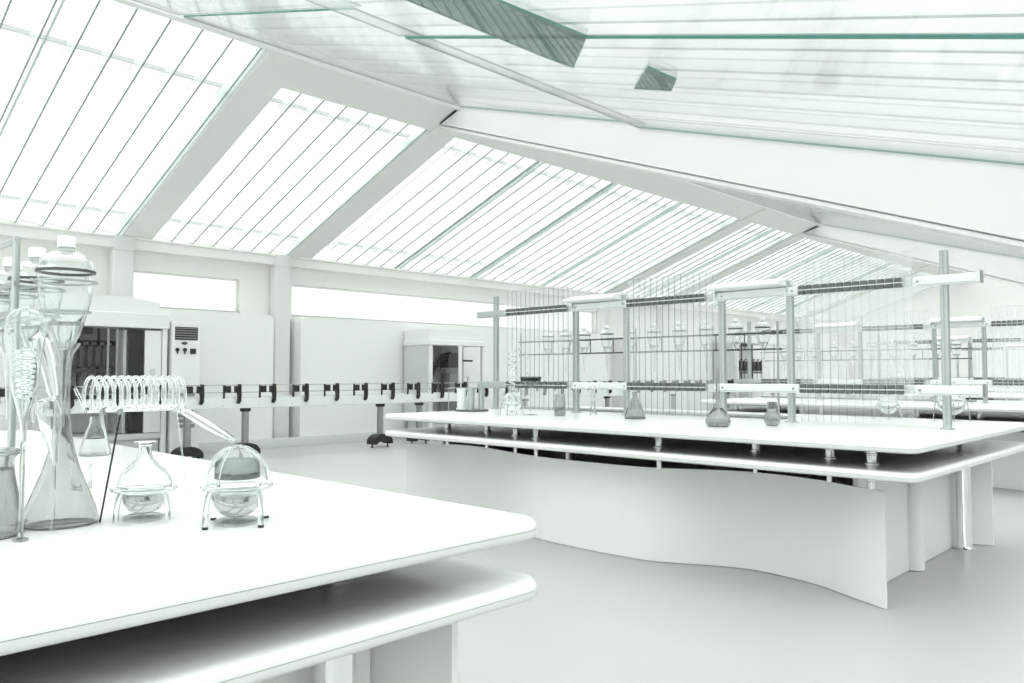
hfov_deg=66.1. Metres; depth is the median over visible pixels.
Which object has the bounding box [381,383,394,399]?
carrier
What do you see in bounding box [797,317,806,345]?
column
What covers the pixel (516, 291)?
sheet
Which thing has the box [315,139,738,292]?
window
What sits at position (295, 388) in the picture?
carrier
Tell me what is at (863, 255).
sheet
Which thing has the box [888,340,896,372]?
funnel
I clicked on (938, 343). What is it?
funnel
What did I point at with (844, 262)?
sheet
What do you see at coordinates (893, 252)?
sheet
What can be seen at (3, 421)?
wall panel
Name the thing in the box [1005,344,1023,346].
tray
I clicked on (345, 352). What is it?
wall panel
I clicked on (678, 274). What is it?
sheet
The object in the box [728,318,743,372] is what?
funnel
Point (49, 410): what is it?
receiver
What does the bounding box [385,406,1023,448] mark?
countertop
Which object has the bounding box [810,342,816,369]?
funnel
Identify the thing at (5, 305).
funnel
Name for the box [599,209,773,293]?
rafter
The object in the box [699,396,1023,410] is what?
countertop
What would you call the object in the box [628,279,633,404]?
sheet
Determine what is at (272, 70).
rafter
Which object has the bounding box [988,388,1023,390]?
countertop
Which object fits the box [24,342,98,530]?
flask
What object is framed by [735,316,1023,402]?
rack
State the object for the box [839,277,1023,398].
wall
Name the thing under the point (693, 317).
sheet
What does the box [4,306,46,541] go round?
condenser
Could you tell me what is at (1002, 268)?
rafter
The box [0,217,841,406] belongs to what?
wall
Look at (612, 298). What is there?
tray
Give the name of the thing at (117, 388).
carrier
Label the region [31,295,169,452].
fume hood
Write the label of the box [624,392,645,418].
flask
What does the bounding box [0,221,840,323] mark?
beam
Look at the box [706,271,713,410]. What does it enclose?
sheet
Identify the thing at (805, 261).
sheet
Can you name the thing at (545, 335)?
funnel
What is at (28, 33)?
window
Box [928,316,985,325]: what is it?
tray
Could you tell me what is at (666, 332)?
column
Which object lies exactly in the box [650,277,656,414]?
sheet
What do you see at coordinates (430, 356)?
fume hood
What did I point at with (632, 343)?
funnel
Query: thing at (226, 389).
carrier
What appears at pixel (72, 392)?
carrier
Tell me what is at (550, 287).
sheet
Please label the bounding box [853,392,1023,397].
countertop
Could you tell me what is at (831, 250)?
window
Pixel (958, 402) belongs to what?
flask
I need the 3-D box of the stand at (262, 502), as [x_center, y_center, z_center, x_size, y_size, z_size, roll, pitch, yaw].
[-0.678,0.399,1.939,0.171,0.099,0.171,0,-2,-1]
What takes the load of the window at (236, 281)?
in the wall at (253, 279)
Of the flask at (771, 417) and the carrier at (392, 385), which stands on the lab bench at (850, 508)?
the flask at (771, 417)
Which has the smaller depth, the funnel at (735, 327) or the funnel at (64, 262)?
the funnel at (64, 262)
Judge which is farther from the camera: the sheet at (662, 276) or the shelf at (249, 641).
the sheet at (662, 276)
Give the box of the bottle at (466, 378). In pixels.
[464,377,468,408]
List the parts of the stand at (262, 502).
leg, leg, leg, leg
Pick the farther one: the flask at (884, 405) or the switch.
the switch
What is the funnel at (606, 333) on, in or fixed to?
hanging from the rack at (777, 322)
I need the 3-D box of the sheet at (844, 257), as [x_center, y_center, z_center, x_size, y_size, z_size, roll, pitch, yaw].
[2.433,-0.012,5.665,0.052,1.198,0.006,-2,-3,33]
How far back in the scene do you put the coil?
2.01 m
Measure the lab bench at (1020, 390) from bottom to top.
0.952 m
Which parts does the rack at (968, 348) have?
rail, plate, rail, post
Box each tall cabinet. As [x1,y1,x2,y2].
[155,321,200,457]
[713,333,776,408]
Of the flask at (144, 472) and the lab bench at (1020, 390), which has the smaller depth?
the flask at (144, 472)
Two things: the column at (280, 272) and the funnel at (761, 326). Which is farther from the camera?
the column at (280, 272)
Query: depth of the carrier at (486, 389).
16.00 m
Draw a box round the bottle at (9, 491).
[0,447,24,539]
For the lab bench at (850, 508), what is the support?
on the floor
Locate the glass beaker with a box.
[554,394,565,415]
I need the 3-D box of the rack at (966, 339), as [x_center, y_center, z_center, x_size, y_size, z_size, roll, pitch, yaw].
[9.043,0.371,14.624,4.758,1.203,0.290,-2,-3,44]
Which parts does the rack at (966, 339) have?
post, post, post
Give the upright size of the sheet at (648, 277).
1.198 m
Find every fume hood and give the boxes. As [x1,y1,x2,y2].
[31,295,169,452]
[403,330,485,440]
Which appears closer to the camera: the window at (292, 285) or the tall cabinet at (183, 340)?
the tall cabinet at (183, 340)
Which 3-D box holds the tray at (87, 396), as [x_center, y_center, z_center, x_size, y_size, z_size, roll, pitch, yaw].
[-6.245,0.803,11.447,0.340,0.060,0.860,-2,-3,44]
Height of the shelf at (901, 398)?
0.026 m
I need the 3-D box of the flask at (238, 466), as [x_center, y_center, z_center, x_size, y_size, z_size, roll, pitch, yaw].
[-0.678,0.343,1.942,0.143,0.177,0.143,-2,-3,44]
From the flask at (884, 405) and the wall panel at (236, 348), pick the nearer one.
the flask at (884, 405)
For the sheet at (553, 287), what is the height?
1.198 m
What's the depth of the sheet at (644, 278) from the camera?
6.93 m
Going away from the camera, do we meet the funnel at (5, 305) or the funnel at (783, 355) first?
the funnel at (5, 305)
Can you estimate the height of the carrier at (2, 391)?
0.310 m
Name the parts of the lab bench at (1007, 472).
panel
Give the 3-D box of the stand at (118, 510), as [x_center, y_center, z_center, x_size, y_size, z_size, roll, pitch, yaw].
[-0.930,0.407,1.989,0.158,0.086,0.158,1,-3,-32]
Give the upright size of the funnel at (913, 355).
0.471 m
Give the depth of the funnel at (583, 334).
7.94 m
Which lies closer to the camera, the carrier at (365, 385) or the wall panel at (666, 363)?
the carrier at (365, 385)
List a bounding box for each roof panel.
[406,0,586,67]
[634,66,675,90]
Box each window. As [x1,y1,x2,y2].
[0,0,264,234]
[132,0,1023,165]
[134,271,240,312]
[156,91,426,254]
[291,285,592,332]
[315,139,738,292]
[506,106,1023,258]
[620,224,793,297]
[691,238,913,316]
[812,271,933,321]
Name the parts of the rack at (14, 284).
post, tie rod, rail, rail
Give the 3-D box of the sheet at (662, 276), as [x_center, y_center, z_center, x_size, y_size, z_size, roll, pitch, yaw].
[1.320,0.033,6.749,0.052,1.198,0.006,-2,-3,33]
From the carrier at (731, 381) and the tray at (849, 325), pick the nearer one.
the tray at (849, 325)
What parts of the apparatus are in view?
arm, stem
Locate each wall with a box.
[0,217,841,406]
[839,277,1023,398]
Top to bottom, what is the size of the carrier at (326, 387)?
0.310 m
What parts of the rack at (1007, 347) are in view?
post, post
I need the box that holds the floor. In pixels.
[196,438,1023,682]
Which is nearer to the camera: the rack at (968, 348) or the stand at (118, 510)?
the stand at (118, 510)
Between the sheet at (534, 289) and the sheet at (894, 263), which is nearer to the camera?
the sheet at (894, 263)
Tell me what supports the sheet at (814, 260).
in the rack at (781, 287)
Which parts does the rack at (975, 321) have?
post, post, post, post, post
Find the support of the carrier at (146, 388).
hanging from the conveyor
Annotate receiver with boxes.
[36,337,61,533]
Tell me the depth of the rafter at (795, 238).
22.09 m
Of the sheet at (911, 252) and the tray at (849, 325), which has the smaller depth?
the sheet at (911, 252)
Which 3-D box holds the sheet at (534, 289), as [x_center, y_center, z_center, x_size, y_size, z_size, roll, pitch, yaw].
[0.246,0.076,7.796,0.052,1.198,0.006,-2,-3,33]
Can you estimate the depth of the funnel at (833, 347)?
11.70 m
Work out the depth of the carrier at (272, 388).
12.59 m
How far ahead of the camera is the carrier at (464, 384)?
15.54 m
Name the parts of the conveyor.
leg, leg, rod, leg, rod, leg, leg, leg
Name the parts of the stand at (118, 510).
leg, leg, leg, leg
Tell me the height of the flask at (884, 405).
0.256 m
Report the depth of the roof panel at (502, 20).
5.33 m
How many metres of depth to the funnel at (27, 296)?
2.07 m
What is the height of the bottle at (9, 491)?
0.195 m
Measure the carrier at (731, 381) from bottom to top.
0.310 m
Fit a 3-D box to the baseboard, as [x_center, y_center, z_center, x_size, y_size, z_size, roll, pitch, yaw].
[1.502,2.061,19.981,0.050,0.172,37.200,-2,-3,44]
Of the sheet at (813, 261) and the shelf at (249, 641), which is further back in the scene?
the sheet at (813, 261)
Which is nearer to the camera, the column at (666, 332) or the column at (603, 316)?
the column at (603, 316)
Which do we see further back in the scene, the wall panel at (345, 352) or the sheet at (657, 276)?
the wall panel at (345, 352)
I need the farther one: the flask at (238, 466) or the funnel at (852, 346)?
the funnel at (852, 346)
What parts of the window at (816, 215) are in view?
pane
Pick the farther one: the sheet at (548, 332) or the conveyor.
the conveyor
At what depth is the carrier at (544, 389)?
17.27 m
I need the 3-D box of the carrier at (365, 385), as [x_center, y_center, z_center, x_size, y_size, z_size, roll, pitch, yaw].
[-2.661,0.882,13.828,0.056,0.310,0.280,-2,-3,44]
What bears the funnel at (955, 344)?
hanging from the rack at (968, 348)
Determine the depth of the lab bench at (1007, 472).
9.63 m
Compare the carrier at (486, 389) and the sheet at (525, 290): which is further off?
the carrier at (486, 389)
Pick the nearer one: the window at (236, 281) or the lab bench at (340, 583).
the lab bench at (340, 583)
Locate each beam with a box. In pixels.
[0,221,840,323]
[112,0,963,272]
[282,62,962,274]
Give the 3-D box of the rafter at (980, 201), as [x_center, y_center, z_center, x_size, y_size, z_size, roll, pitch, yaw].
[3.049,-1.516,7.992,11.100,4.210,0.460,-2,-3,44]
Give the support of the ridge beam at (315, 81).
attached to the wall at (969, 299)
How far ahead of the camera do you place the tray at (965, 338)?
15.04 m
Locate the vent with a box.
[175,327,197,339]
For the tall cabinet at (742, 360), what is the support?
on the floor
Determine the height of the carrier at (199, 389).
0.310 m
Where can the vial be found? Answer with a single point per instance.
(85, 467)
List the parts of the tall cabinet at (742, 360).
panel, post, panel, post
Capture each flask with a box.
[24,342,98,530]
[78,416,111,455]
[116,441,172,513]
[204,444,269,517]
[499,386,523,414]
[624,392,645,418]
[705,367,730,426]
[764,402,780,425]
[874,394,902,418]
[933,381,970,421]
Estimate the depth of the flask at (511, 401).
6.99 m
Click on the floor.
(592, 616)
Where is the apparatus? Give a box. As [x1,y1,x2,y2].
[509,347,540,415]
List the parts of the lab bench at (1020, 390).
panel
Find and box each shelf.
[0,556,536,682]
[385,425,1023,478]
[701,406,1023,421]
[901,398,1021,400]
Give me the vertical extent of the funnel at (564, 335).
0.471 m
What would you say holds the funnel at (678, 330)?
hanging from the rack at (777, 322)
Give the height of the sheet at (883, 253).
1.198 m
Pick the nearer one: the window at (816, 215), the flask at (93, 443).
the flask at (93, 443)
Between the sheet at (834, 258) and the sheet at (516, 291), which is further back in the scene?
the sheet at (516, 291)
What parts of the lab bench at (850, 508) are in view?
panel, panel, panel, panel, leg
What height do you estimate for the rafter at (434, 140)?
1.953 m
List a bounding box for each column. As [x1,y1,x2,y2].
[108,235,134,430]
[269,254,290,437]
[597,293,610,406]
[658,304,669,337]
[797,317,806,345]
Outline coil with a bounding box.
[74,375,233,522]
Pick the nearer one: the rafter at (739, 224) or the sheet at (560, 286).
the sheet at (560, 286)
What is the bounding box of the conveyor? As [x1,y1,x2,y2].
[0,380,806,458]
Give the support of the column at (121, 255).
attached to the wall at (253, 279)
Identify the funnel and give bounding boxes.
[0,257,11,418]
[7,247,49,422]
[35,236,95,342]
[542,328,554,361]
[560,327,571,372]
[579,326,590,372]
[600,325,613,372]
[630,324,634,369]
[647,323,660,372]
[672,321,686,372]
[699,320,713,372]
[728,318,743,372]
[755,317,770,372]
[780,343,786,372]
[795,343,803,372]
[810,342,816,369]
[829,342,838,372]
[848,341,856,369]
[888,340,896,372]
[908,339,917,372]
[930,342,940,357]
[951,338,961,372]
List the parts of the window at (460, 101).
pane, pane, pane, pane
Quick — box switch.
[190,349,195,353]
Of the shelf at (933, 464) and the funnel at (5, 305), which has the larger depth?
the shelf at (933, 464)
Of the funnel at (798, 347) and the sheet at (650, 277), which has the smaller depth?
the sheet at (650, 277)
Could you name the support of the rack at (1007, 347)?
on the lab bench at (1020, 390)
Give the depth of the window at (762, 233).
21.33 m
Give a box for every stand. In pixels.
[109,483,177,522]
[200,481,272,529]
[448,387,488,411]
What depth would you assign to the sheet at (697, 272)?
6.54 m
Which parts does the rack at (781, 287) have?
post, post, post, post, post, post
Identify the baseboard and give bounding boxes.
[199,431,403,452]
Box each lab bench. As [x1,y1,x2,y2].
[0,430,536,682]
[385,406,1023,608]
[699,396,1023,490]
[850,392,1023,400]
[966,388,1023,399]
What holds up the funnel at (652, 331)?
hanging from the rack at (777, 322)
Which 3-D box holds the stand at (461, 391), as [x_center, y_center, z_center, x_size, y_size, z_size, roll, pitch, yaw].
[-0.410,0.573,7.812,0.340,0.236,0.364,-2,-3,44]
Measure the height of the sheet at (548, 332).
1.198 m
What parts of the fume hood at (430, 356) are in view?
panel, post, panel, tank, panel, door post, post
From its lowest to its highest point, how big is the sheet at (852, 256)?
1.198 m
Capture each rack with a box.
[0,236,97,447]
[477,249,985,429]
[519,321,787,418]
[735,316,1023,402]
[760,341,976,401]
[866,334,1023,385]
[951,344,1023,388]
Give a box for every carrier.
[0,388,4,396]
[70,386,74,408]
[101,385,118,405]
[145,385,161,404]
[186,384,203,404]
[223,384,241,403]
[259,384,276,402]
[292,383,308,401]
[324,383,339,400]
[353,383,367,399]
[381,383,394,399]
[407,382,419,398]
[432,382,443,397]
[455,382,466,395]
[477,388,488,396]
[536,381,546,394]
[727,379,733,383]
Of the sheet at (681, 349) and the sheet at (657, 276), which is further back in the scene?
the sheet at (657, 276)
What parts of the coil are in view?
leg, leg, leg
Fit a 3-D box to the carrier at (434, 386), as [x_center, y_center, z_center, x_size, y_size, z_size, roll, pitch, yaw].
[-1.421,0.934,15.099,0.056,0.310,0.280,-2,-3,44]
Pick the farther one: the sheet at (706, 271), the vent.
the vent
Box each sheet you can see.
[516,291,516,392]
[525,290,525,408]
[534,289,534,397]
[548,287,550,331]
[548,332,548,399]
[553,287,553,410]
[558,286,560,393]
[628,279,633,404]
[633,279,639,390]
[639,278,645,413]
[645,277,650,414]
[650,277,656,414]
[656,276,662,414]
[662,276,668,414]
[668,275,675,415]
[674,274,681,411]
[681,349,687,379]
[687,317,693,346]
[693,272,700,412]
[700,325,706,365]
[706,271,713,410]
[799,261,808,420]
[806,261,815,421]
[814,260,823,413]
[821,259,831,421]
[829,258,838,422]
[837,262,846,422]
[844,257,854,422]
[852,256,863,423]
[861,255,871,414]
[877,253,888,424]
[886,252,896,400]
[894,263,905,425]
[903,252,914,425]
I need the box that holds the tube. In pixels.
[590,386,596,414]
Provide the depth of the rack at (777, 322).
7.23 m
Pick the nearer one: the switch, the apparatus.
the apparatus
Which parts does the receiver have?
leg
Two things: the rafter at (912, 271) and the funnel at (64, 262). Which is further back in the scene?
the rafter at (912, 271)
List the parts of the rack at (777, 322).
post, post, rail, rail, plate, post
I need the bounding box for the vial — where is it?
[79,463,93,488]
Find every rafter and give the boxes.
[118,48,304,238]
[284,110,458,257]
[440,107,1023,250]
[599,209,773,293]
[666,226,818,296]
[799,264,933,317]
[804,225,1023,285]
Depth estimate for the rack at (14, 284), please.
1.98 m
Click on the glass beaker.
(559, 403)
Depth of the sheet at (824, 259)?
5.78 m
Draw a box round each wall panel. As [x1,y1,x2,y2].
[0,350,84,432]
[131,309,273,442]
[289,317,608,436]
[612,336,848,409]
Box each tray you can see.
[55,394,111,398]
[563,292,630,303]
[706,278,794,292]
[813,322,861,330]
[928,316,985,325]
[937,336,971,340]
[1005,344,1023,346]
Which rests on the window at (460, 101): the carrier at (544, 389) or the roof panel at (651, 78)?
the roof panel at (651, 78)
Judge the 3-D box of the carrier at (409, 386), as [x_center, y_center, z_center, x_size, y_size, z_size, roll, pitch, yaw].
[-1.834,0.917,14.675,0.056,0.310,0.280,-2,-3,44]
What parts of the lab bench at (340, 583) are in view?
panel, leg, panel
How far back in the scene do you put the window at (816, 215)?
16.54 m
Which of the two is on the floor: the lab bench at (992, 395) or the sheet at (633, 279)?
the lab bench at (992, 395)
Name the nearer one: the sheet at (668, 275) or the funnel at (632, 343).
the sheet at (668, 275)
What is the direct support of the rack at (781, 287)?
on the lab bench at (850, 508)
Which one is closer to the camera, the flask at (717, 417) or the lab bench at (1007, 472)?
the flask at (717, 417)
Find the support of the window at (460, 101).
attached to the rafter at (980, 201)
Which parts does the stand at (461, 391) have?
cross rod, plate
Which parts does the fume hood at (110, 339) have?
panel, panel, guide rod, guide rod, door, door handle, post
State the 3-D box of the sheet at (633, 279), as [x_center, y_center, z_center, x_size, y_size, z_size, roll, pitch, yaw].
[1.103,0.041,6.961,0.052,1.198,0.006,-2,-3,33]
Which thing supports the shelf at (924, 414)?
attached to the lab bench at (1007, 472)
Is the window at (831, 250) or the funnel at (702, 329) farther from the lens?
the window at (831, 250)
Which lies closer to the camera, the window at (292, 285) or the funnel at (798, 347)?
the funnel at (798, 347)
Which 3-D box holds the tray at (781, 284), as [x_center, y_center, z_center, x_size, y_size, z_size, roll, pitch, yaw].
[1.872,-0.443,6.196,0.600,0.068,0.290,-2,-3,44]
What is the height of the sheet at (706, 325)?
1.198 m

